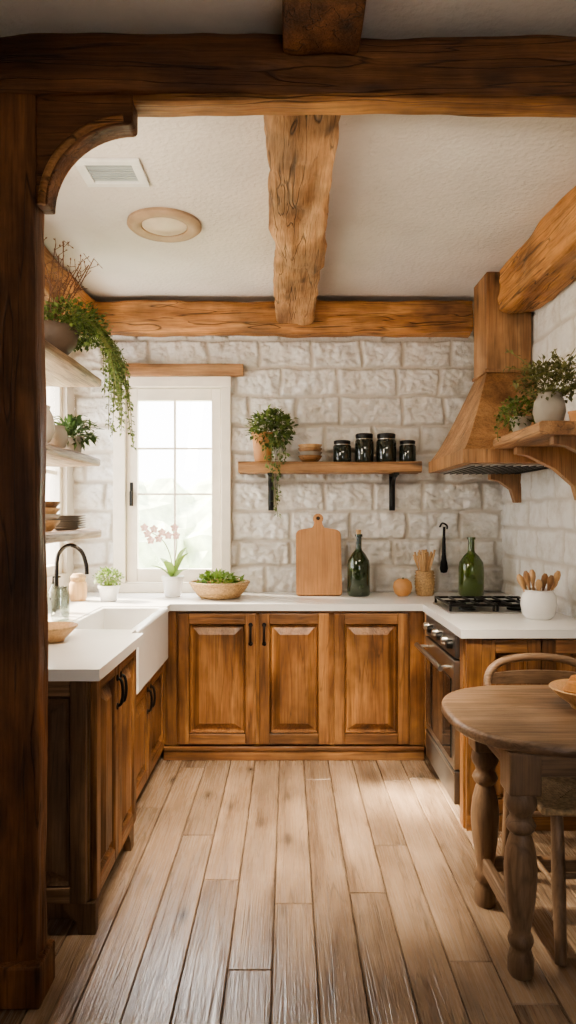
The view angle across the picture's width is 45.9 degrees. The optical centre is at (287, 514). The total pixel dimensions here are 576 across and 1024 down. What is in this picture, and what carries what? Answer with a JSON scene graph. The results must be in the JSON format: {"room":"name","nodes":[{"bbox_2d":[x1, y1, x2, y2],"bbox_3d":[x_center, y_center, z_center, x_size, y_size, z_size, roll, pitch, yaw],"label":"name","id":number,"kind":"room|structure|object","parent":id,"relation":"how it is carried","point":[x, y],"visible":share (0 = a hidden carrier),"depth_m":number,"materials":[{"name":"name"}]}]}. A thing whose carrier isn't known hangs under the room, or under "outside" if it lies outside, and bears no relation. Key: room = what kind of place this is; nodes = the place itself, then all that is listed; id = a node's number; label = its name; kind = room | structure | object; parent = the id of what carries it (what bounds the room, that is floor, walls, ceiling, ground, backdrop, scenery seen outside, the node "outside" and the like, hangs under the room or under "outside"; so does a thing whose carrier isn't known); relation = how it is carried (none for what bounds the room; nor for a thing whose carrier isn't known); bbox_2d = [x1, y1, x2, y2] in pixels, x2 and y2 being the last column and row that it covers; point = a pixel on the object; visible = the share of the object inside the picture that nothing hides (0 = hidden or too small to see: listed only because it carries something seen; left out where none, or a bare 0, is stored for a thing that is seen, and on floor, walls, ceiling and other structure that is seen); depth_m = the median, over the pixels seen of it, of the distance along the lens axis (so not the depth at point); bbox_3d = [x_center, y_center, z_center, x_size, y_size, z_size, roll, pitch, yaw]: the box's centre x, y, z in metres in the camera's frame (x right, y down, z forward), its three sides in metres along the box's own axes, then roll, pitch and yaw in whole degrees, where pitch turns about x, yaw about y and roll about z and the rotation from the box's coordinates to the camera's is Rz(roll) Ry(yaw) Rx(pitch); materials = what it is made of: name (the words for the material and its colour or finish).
{"room":"kitchen","nodes":[
{"label":"kitchen","id":0,"kind":"room"},
{"bbox_2d":[45,315,74,600],"bbox_3d":[-1.525,0.000,1.710,0.150,2.880,5.820,0,0,0],"label":"wall","id":1,"kind":"structure","parent":0,"point":[68,397],"depth_m":4.46,"materials":[{"name":"paint"}]},
{"bbox_2d":[46,469,56,474],"bbox_3d":[-1.515,-0.273,3.755,0.030,0.025,1.310,0,0,0],"label":"muntin","id":2,"kind":"object","parent":1,"relation":"attached to","point":[51,472],"visible":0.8,"depth_m":4.31,"materials":[{"name":"beige paint"}]},
{"bbox_2d":[47,564,59,576],"bbox_3d":[-1.515,0.350,3.755,0.070,0.060,1.310,0,0,0],"label":"frame","id":3,"kind":"object","parent":1,"relation":"attached to","point":[50,568],"visible":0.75,"depth_m":4.25,"materials":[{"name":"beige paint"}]},
{"bbox_2d":[49,387,61,573],"bbox_3d":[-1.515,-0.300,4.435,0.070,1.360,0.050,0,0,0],"label":"window","id":4,"kind":"structure","parent":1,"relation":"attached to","point":[55,393],"depth_m":4.41,"materials":[{"name":"beige paint"}]},
{"bbox_2d":[45,340,101,386],"bbox_3d":[-1.264,-0.728,3.170,0.370,0.130,1.540,0,0,0],"label":"wall shelf","id":5,"kind":"object","parent":1,"relation":"attached to","point":[62,370],"visible":0.43,"depth_m":3.57,"materials":[{"name":"grey wood"}]},
{"bbox_2d":[44,320,77,354],"bbox_3d":[-1.200,-0.867,3.420,0.280,0.155,0.280,0,0,0],"label":"pot","id":6,"kind":"object","parent":5,"relation":"on","point":[64,336],"depth_m":3.34,"materials":[{"name":"ceramic"}]},
{"bbox_2d":[44,237,136,450],"bbox_3d":[-1.092,-0.907,3.572,0.499,1.087,0.674,0,0,0],"label":"hanging plant","id":7,"kind":"object","parent":5,"relation":"on","point":[64,334],"visible":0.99,"depth_m":3.48,"materials":[{"name":"plant"}]},
{"bbox_2d":[46,443,100,466],"bbox_3d":[-1.265,-0.267,3.170,0.368,0.127,1.540,0,0,0],"label":"wall shelf","id":8,"kind":"object","parent":1,"relation":"attached to","point":[56,456],"visible":0.38,"depth_m":3.51,"materials":[{"name":"grey wood"}]},
{"bbox_2d":[46,405,54,442],"bbox_3d":[-1.200,-0.425,3.240,0.170,0.190,0.170,0,0,0],"label":"ceramic vase","id":9,"kind":"object","parent":8,"relation":"on","point":[50,427],"visible":0.18,"depth_m":3.22,"materials":[{"name":"ceramic"}]},
{"bbox_2d":[49,425,67,447],"bbox_3d":[-1.180,-0.390,3.450,0.124,0.120,0.124,0,0,0],"label":"ceramic vase","id":10,"kind":"object","parent":8,"relation":"on","point":[60,437],"visible":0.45,"depth_m":3.41,"materials":[{"name":"grey ceramic"}]},
{"bbox_2d":[65,435,84,451],"bbox_3d":[-1.200,-0.380,3.750,0.151,0.100,0.151,0,0,0],"label":"pot","id":11,"kind":"object","parent":8,"relation":"on","point":[76,443],"depth_m":3.70,"materials":[{"name":"grey ceramic"}]},
{"bbox_2d":[53,414,103,451],"bbox_3d":[-1.195,-0.444,3.752,0.342,0.232,0.313,0,0,-30],"label":"potted fern","id":12,"kind":"object","parent":8,"relation":"on","point":[74,425],"visible":0.71,"depth_m":3.71,"materials":[{"name":"green plant"}]},
{"bbox_2d":[46,529,101,543],"bbox_3d":[-1.262,0.143,3.170,0.365,0.128,1.540,0,0,0],"label":"wall shelf","id":13,"kind":"object","parent":1,"relation":"attached to","point":[54,536],"visible":0.38,"depth_m":3.46,"materials":[{"name":"grey wood"}]},
{"bbox_2d":[45,501,59,531],"bbox_3d":[-1.190,0.007,3.280,0.176,0.145,0.176,0,0,0],"label":"stacked bowls","id":14,"kind":"object","parent":13,"relation":"on","point":[51,510],"visible":0.3,"depth_m":3.24,"materials":[{"name":"brown wood"}]},
{"bbox_2d":[45,508,59,513],"bbox_3d":[-1.190,-0.007,3.280,0.176,0.055,0.176,0,0,0],"label":"bowl","id":15,"kind":"object","parent":14,"relation":"on","point":[47,510],"depth_m":3.24,"materials":[{"name":"brown wood"}]},
{"bbox_2d":[45,514,59,519],"bbox_3d":[-1.190,0.022,3.280,0.176,0.055,0.176,0,0,0],"label":"bowl","id":16,"kind":"object","parent":14,"relation":"on","point":[47,516],"depth_m":3.24,"materials":[{"name":"wood"}]},
{"bbox_2d":[54,515,85,529],"bbox_3d":[-1.180,0.041,3.620,0.200,0.078,0.200,0,0,0],"label":"stacked plates","id":17,"kind":"object","parent":13,"relation":"on","point":[67,522],"visible":0.82,"depth_m":3.56,"materials":[{"name":"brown ceramic"}]},
{"bbox_2d":[97,584,119,601],"bbox_3d":[-1.085,0.471,4.120,0.134,0.095,0.134,0,0,0],"label":"pot","id":18,"kind":"object","parent":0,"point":[108,592],"depth_m":4.07,"materials":[{"name":"white ceramic"}]},
{"bbox_2d":[0,745,575,1023],"bbox_3d":[0.021,1.450,1.126,2.980,0.020,7.025,0,0,0],"label":"floor","id":19,"kind":"structure","parent":0,"point":[95,975],"depth_m":2.42,"materials":[{"name":"brown wood"}]},
{"bbox_2d":[46,649,163,934],"bbox_3d":[-1.036,1.000,3.155,0.807,0.880,1.671,0,0,0],"label":"base cabinet","id":20,"kind":"object","parent":19,"relation":"on","point":[106,739],"visible":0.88,"depth_m":2.35,"materials":[{"name":"brown wood"}]},
{"bbox_2d":[48,592,575,680],"bbox_3d":[0.005,0.540,3.440,2.910,0.040,2.300,0,0,0],"label":"countertop","id":21,"kind":"structure","parent":20,"relation":"on","point":[83,655],"depth_m":3.48,"materials":[{"name":"white stone"}]},
{"bbox_2d":[48,621,77,642],"bbox_3d":[-0.975,0.487,2.800,0.214,0.064,0.214,0,0,0],"label":"wooden bowl","id":22,"kind":"object","parent":21,"relation":"on","point":[58,631],"visible":0.56,"depth_m":2.77,"materials":[{"name":"brown wood"}]},
{"bbox_2d":[50,543,88,616],"bbox_3d":[-1.121,0.332,3.467,0.194,0.376,0.122,0,0,0],"label":"gooseneck faucet","id":23,"kind":"object","parent":21,"relation":"on","point":[56,603],"visible":1,"depth_m":3.49,"materials":[{"name":"black metal"}]},
{"bbox_2d":[69,573,86,600],"bbox_3d":[-1.275,0.436,4.130,0.104,0.165,0.104,0,0,0],"label":"lidded canister","id":24,"kind":"object","parent":21,"relation":"on","point":[78,585],"visible":1,"depth_m":4.09,"materials":[{"name":"beige ceramic"}]},
{"bbox_2d":[92,566,124,601],"bbox_3d":[-1.088,0.413,4.114,0.198,0.212,0.185,0,0,-21],"label":"potted herb","id":25,"kind":"object","parent":21,"relation":"on","point":[108,592],"visible":1,"depth_m":4.08,"materials":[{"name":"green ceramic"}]},
{"bbox_2d":[73,607,167,694],"bbox_3d":[-0.870,0.671,3.478,0.380,0.297,0.784,0,0,0],"label":"farmhouse sink","id":26,"kind":"object","parent":21,"relation":"in","point":[152,653],"visible":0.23,"depth_m":3.60,"materials":[{"name":"white ceramic"}]},
{"bbox_2d":[140,523,187,596],"bbox_3d":[-0.779,0.284,4.325,0.308,0.469,0.170,0,0,0],"label":"potted orchid","id":27,"kind":"object","parent":21,"relation":"on","point":[172,582],"visible":1,"depth_m":4.29,"materials":[{"name":"white ceramic"}]},
{"bbox_2d":[189,568,249,599],"bbox_3d":[-0.430,0.426,4.270,0.384,0.186,0.384,0,0,0],"label":"bowl","id":28,"kind":"object","parent":21,"relation":"on","point":[217,585],"visible":1,"depth_m":4.17,"materials":[{"name":"wood"}]},
{"bbox_2d":[296,514,341,595],"bbox_3d":[0.200,0.256,4.450,0.296,0.530,0.182,0,0,0],"label":"cutting board","id":29,"kind":"object","parent":21,"relation":"on","point":[318,548],"visible":1,"depth_m":4.42,"materials":[{"name":"brown wood"}]},
{"bbox_2d":[347,530,369,596],"bbox_3d":[0.455,0.307,4.380,0.146,0.424,0.146,0,0,0],"label":"wine bottle","id":30,"kind":"object","parent":21,"relation":"on","point":[358,567],"visible":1,"depth_m":4.32,"materials":[{"name":"green glass"}]},
{"bbox_2d":[393,577,411,596],"bbox_3d":[0.735,0.460,4.360,0.124,0.119,0.124,0,0,0],"label":"gourd","id":31,"kind":"object","parent":21,"relation":"on","point":[402,586],"visible":1,"depth_m":4.32,"materials":[{"name":"orange food"}]},
{"bbox_2d":[413,549,435,595],"bbox_3d":[0.886,0.370,4.400,0.150,0.298,0.133,0,0,0],"label":"utensil basket","id":32,"kind":"object","parent":21,"relation":"on","point":[424,581],"visible":1,"depth_m":4.36,"materials":[{"name":"wicker"}]},
{"bbox_2d":[458,537,483,595],"bbox_3d":[1.180,0.330,4.380,0.160,0.378,0.160,0,0,0],"label":"wine bottle","id":33,"kind":"object","parent":21,"relation":"on","point":[471,566],"visible":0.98,"depth_m":4.32,"materials":[{"name":"green glass"}]},
{"bbox_2d":[433,596,521,613],"bbox_3d":[1.100,0.496,3.780,0.500,0.048,0.420,0,0,0],"label":"gas cooktop","id":34,"kind":"object","parent":21,"relation":"in","point":[481,605],"visible":0.91,"depth_m":3.67,"materials":[{"name":"metal"}]},
{"bbox_2d":[516,569,560,619],"bbox_3d":[1.262,0.398,3.418,0.193,0.242,0.176,0,0,34],"label":"utensil crock","id":35,"kind":"object","parent":21,"relation":"on","point":[540,602],"visible":1,"depth_m":3.37,"materials":[{"name":"white ceramic"}]},
{"bbox_2d":[0,33,575,1008],"bbox_3d":[0.005,0.007,2.048,2.911,2.867,0.152,0,0,0],"label":"archway","id":36,"kind":"object","parent":19,"relation":"on","point":[64,96],"visible":1,"depth_m":2.01,"materials":[{"name":"brown wood"}]},
{"bbox_2d":[163,611,424,759],"bbox_3d":[0.055,1.000,4.274,1.570,0.880,0.652,0,0,0],"label":"base cabinet","id":37,"kind":"object","parent":19,"relation":"on","point":[239,685],"visible":0.95,"depth_m":3.98,"materials":[{"name":"brown wood"}]},
{"bbox_2d":[414,615,459,806],"bbox_3d":[1.054,1.002,3.530,0.683,0.875,0.670,0,0,0],"label":"range oven","id":38,"kind":"object","parent":19,"relation":"on","point":[442,652],"visible":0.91,"depth_m":3.44,"materials":[{"name":"metal"}]},
{"bbox_2d":[425,613,575,830],"bbox_3d":[1.120,1.000,3.544,0.640,0.880,0.892,0,0,0],"label":"base cabinet","id":39,"kind":"object","parent":19,"relation":"on","point":[476,654],"visible":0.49,"depth_m":3.10,"materials":[{"name":"wood"},{"name":"white stone"}]},
{"bbox_2d":[441,685,575,980],"bbox_3d":[1.000,1.065,2.400,0.886,0.750,0.767,0,0,0],"label":"dining table","id":40,"kind":"object","parent":19,"relation":"on","point":[530,729],"visible":1,"depth_m":2.21,"materials":[{"name":"brown wood"}]},
{"bbox_2d":[549,675,575,708],"bbox_3d":[1.070,0.621,2.430,0.260,0.137,0.260,0,0,0],"label":"bread bowl","id":41,"kind":"object","parent":40,"relation":"on","point":[565,689],"visible":1,"depth_m":2.40,"materials":[{"name":"brown wood"}]},
{"bbox_2d":[483,653,575,965],"bbox_3d":[1.040,1.012,2.517,0.467,0.866,0.709,0,0,0],"label":"dining chair","id":42,"kind":"object","parent":19,"relation":"on","point":[557,800],"visible":0.62,"depth_m":2.38,"materials":[{"name":"brown wood"}]},
{"bbox_2d":[0,0,575,301],"bbox_3d":[0.005,-1.490,1.760,3.310,0.100,6.120,0,0,0],"label":"ceiling","id":43,"kind":"structure","parent":0,"point":[421,207],"depth_m":2.97,"materials":[{"name":"paint"}]},
{"bbox_2d":[44,245,94,336],"bbox_3d":[-1.358,-1.310,3.310,0.218,0.282,2.340,0,0,0],"label":"ceiling beam","id":44,"kind":"structure","parent":43,"relation":"attached to","point":[48,257],"depth_m":3.80,"materials":[{"name":"brown wood"}]},
{"bbox_2d":[75,158,149,186],"bbox_3d":[-0.735,-1.433,2.850,0.270,0.014,0.220,0,0,0],"label":"ceiling vent","id":45,"kind":"object","parent":43,"relation":"in","point":[96,172],"depth_m":2.84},
{"bbox_2d":[127,207,201,242],"bbox_3d":[-0.610,-1.425,3.360,0.364,0.030,0.364,0,0,0],"label":"ceiling light","id":46,"kind":"object","parent":43,"relation":"attached to","point":[159,224],"depth_m":3.32,"materials":[{"name":"beige plastic"}]},
{"bbox_2d":[94,300,472,337],"bbox_3d":[-0.120,-1.300,4.522,2.660,0.237,0.186,0,0,0],"label":"ceiling beam","id":47,"kind":"structure","parent":43,"relation":"attached to","point":[134,318],"depth_m":4.45,"materials":[{"name":"brown wood"}]},
{"bbox_2d":[263,115,340,325],"bbox_3d":[0.052,-1.341,3.270,0.275,0.263,2.320,0,0,0],"label":"ceiling beam","id":48,"kind":"structure","parent":43,"relation":"attached to","point":[301,149],"depth_m":2.73,"materials":[{"name":"brown wood"}]},
{"bbox_2d":[282,0,365,54],"bbox_3d":[0.094,-1.396,0.495,0.234,0.115,2.990,0,0,0],"label":"ceiling beam","id":49,"kind":"structure","parent":43,"relation":"attached to","point":[309,27],"depth_m":1.88,"materials":[{"name":"brown wood"}]},
{"bbox_2d":[498,186,575,313],"bbox_3d":[1.355,-1.316,3.060,0.258,0.304,1.840,0,0,0],"label":"ceiling beam","id":50,"kind":"structure","parent":43,"relation":"attached to","point":[536,273],"depth_m":3.40,"materials":[{"name":"brown wood"}]},
{"bbox_2d":[73,301,503,591],"bbox_3d":[0.005,0.000,4.599,2.910,2.880,0.061,0,0,0],"label":"wall","id":51,"kind":"structure","parent":0,"point":[416,389],"depth_m":4.60,"materials":[{"name":"stone"}]},
{"bbox_2d":[113,387,126,582],"bbox_3d":[-1.135,-0.200,4.603,0.080,1.320,0.075,0,0,0],"label":"window frame","id":52,"kind":"structure","parent":51,"relation":"attached to","point":[119,442],"depth_m":4.57,"materials":[{"name":"beige paint"}]},
{"bbox_2d":[118,582,194,592],"bbox_3d":[-0.780,0.490,4.635,0.800,0.060,0.170,0,0,0],"label":"sill","id":53,"kind":"structure","parent":51,"relation":"attached to","point":[129,587],"depth_m":4.55,"materials":[{"name":"beige paint"}]},
{"bbox_2d":[122,376,230,581],"bbox_3d":[-0.780,-0.237,4.670,0.796,1.385,0.220,0,0,0],"label":"window","id":54,"kind":"structure","parent":51,"relation":"in","point":[170,388],"depth_m":4.60,"materials":[{"name":"beige paint"}]},
{"bbox_2d":[129,491,131,505],"bbox_3d":[-1.058,-0.110,4.578,0.016,0.100,0.026,0,0,0],"label":"lever","id":55,"kind":"object","parent":54,"relation":"attached to","point":[130,492],"depth_m":4.57,"materials":[{"name":"grey metal"}]},
{"bbox_2d":[174,401,175,561],"bbox_3d":[-0.768,-0.205,4.628,0.014,1.140,0.025,0,0,0],"label":"muntin","id":56,"kind":"object","parent":54,"relation":"attached to","point":[174,401],"visible":0.56,"depth_m":4.62,"materials":[{"name":"beige paint"}]},
{"bbox_2d":[125,363,243,376],"bbox_3d":[-0.735,-0.969,4.558,0.870,0.086,0.088,0,0,0],"label":"lintel beam","id":57,"kind":"structure","parent":51,"relation":"attached to","point":[135,369],"depth_m":4.52,"materials":[{"name":"brown wood"}]},
{"bbox_2d":[221,387,230,572],"bbox_3d":[-0.417,-0.200,4.603,0.065,1.320,0.075,0,0,0],"label":"window frame","id":58,"kind":"structure","parent":51,"relation":"attached to","point":[225,391],"depth_m":4.57,"materials":[{"name":"beige paint"}]},
{"bbox_2d":[238,461,421,510],"bbox_3d":[0.270,-0.189,4.477,1.180,0.318,0.236,0,0,0],"label":"wall shelf","id":59,"kind":"object","parent":51,"relation":"attached to","point":[393,469],"visible":0.94,"depth_m":4.36,"materials":[{"name":"brown wood"}]},
{"bbox_2d":[245,404,299,517],"bbox_3d":[-0.107,-0.349,4.443,0.352,0.750,0.311,0,0,34],"label":"trailing potted plant","id":60,"kind":"object","parent":59,"relation":"on","point":[264,441],"visible":0.98,"depth_m":4.40,"materials":[{"name":"green plant"}]},
{"bbox_2d":[298,444,321,461],"bbox_3d":[0.145,-0.404,4.465,0.160,0.112,0.160,0,0,0],"label":"stacked bowls","id":61,"kind":"object","parent":59,"relation":"on","point":[308,452],"visible":0.98,"depth_m":4.41,"materials":[{"name":"brown wood"}]},
{"bbox_2d":[333,440,350,461],"bbox_3d":[0.355,-0.418,4.465,0.120,0.140,0.120,0,0,0],"label":"storage jar","id":62,"kind":"object","parent":59,"relation":"on","point":[341,448],"visible":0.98,"depth_m":4.42,"materials":[{"name":"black glass"}]},
{"bbox_2d":[355,433,373,461],"bbox_3d":[0.500,-0.441,4.465,0.124,0.185,0.124,0,0,0],"label":"storage jar","id":63,"kind":"object","parent":59,"relation":"on","point":[364,443],"visible":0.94,"depth_m":4.41,"materials":[{"name":"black glass"}]},
{"bbox_2d":[376,433,395,461],"bbox_3d":[0.645,-0.441,4.465,0.132,0.185,0.132,0,0,0],"label":"storage jar","id":64,"kind":"object","parent":59,"relation":"on","point":[386,442],"visible":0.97,"depth_m":4.41,"materials":[{"name":"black glass"}]},
{"bbox_2d":[399,440,415,461],"bbox_3d":[0.785,-0.418,4.465,0.110,0.140,0.110,0,0,0],"label":"storage jar","id":65,"kind":"object","parent":59,"relation":"on","point":[407,448],"visible":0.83,"depth_m":4.42,"materials":[{"name":"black glass"}]},
{"bbox_2d":[439,522,447,572],"bbox_3d":[1.040,0.220,4.563,0.063,0.341,0.041,0,0,31],"label":"ladle","id":66,"kind":"object","parent":51,"relation":"hanging from","point":[443,564],"visible":1,"depth_m":4.55,"materials":[{"name":"black metal"}]},
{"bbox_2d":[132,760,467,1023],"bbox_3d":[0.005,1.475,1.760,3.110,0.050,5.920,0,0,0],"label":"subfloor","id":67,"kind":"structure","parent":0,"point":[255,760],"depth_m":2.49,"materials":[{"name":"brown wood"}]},
{"bbox_2d":[501,280,575,618],"bbox_3d":[1.447,0.000,2.910,0.027,2.880,3.420,0,0,0],"label":"wall","id":68,"kind":"structure","parent":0,"point":[539,531],"depth_m":3.80,"materials":[{"name":"stone"}]},
{"bbox_2d":[533,391,565,422],"bbox_3d":[1.160,-0.464,3.020,0.140,0.150,0.140,0,0,0],"label":"pot","id":69,"kind":"object","parent":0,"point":[548,405],"depth_m":2.97,"materials":[{"name":"grey ceramic"}]},
{"bbox_3d":[1.510,0.000,0.000,0.100,2.880,2.400,0,0,0],"label":"wall","id":70,"kind":"structure","parent":0,"visible":0},
{"bbox_2d":[429,272,548,502],"bbox_3d":[1.168,-0.757,3.874,0.560,1.361,0.852,0,0,0],"label":"range hood","id":71,"kind":"object","parent":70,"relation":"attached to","point":[467,448],"visible":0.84,"depth_m":4.02,"materials":[{"name":"brown wood"}]},
{"bbox_2d":[493,421,575,499],"bbox_3d":[1.239,-0.232,3.110,0.417,0.319,0.620,0,0,0],"label":"wall shelf","id":72,"kind":"object","parent":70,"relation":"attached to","point":[551,444],"visible":1,"depth_m":3.25,"materials":[{"name":"brown wood"}]},
{"bbox_2d":[493,393,535,439],"bbox_3d":[1.114,-0.466,3.270,0.251,0.240,0.226,0,0,0],"label":"herb plant","id":73,"kind":"object","parent":72,"relation":"on","point":[520,421],"visible":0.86,"depth_m":3.24,"materials":[{"name":"green plant"}]},
{"bbox_2d":[503,349,575,422],"bbox_3d":[1.157,-0.573,3.018,0.395,0.367,0.282,0,0,0],"label":"potted shrub","id":74,"kind":"object","parent":72,"relation":"on","point":[549,404],"visible":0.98,"depth_m":2.98,"materials":[{"name":"green plant"}]},
{"bbox_2d":[568,410,575,420],"bbox_3d":[1.220,-0.414,2.880,0.065,0.050,0.065,0,0,0],"label":"clay cup","id":75,"kind":"object","parent":72,"relation":"on","point":[572,414],"visible":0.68,"depth_m":2.86,"materials":[{"name":"ceramic"}]},
{"label":"outside","id":76,"kind":"structure","parent":0,"visible":0},
{"bbox_2d":[139,476,211,567],"bbox_3d":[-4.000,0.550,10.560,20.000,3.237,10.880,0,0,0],"label":"window pane","id":77,"kind":"object","parent":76,"point":[193,512],"visible":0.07,"depth_m":8.27,"materials":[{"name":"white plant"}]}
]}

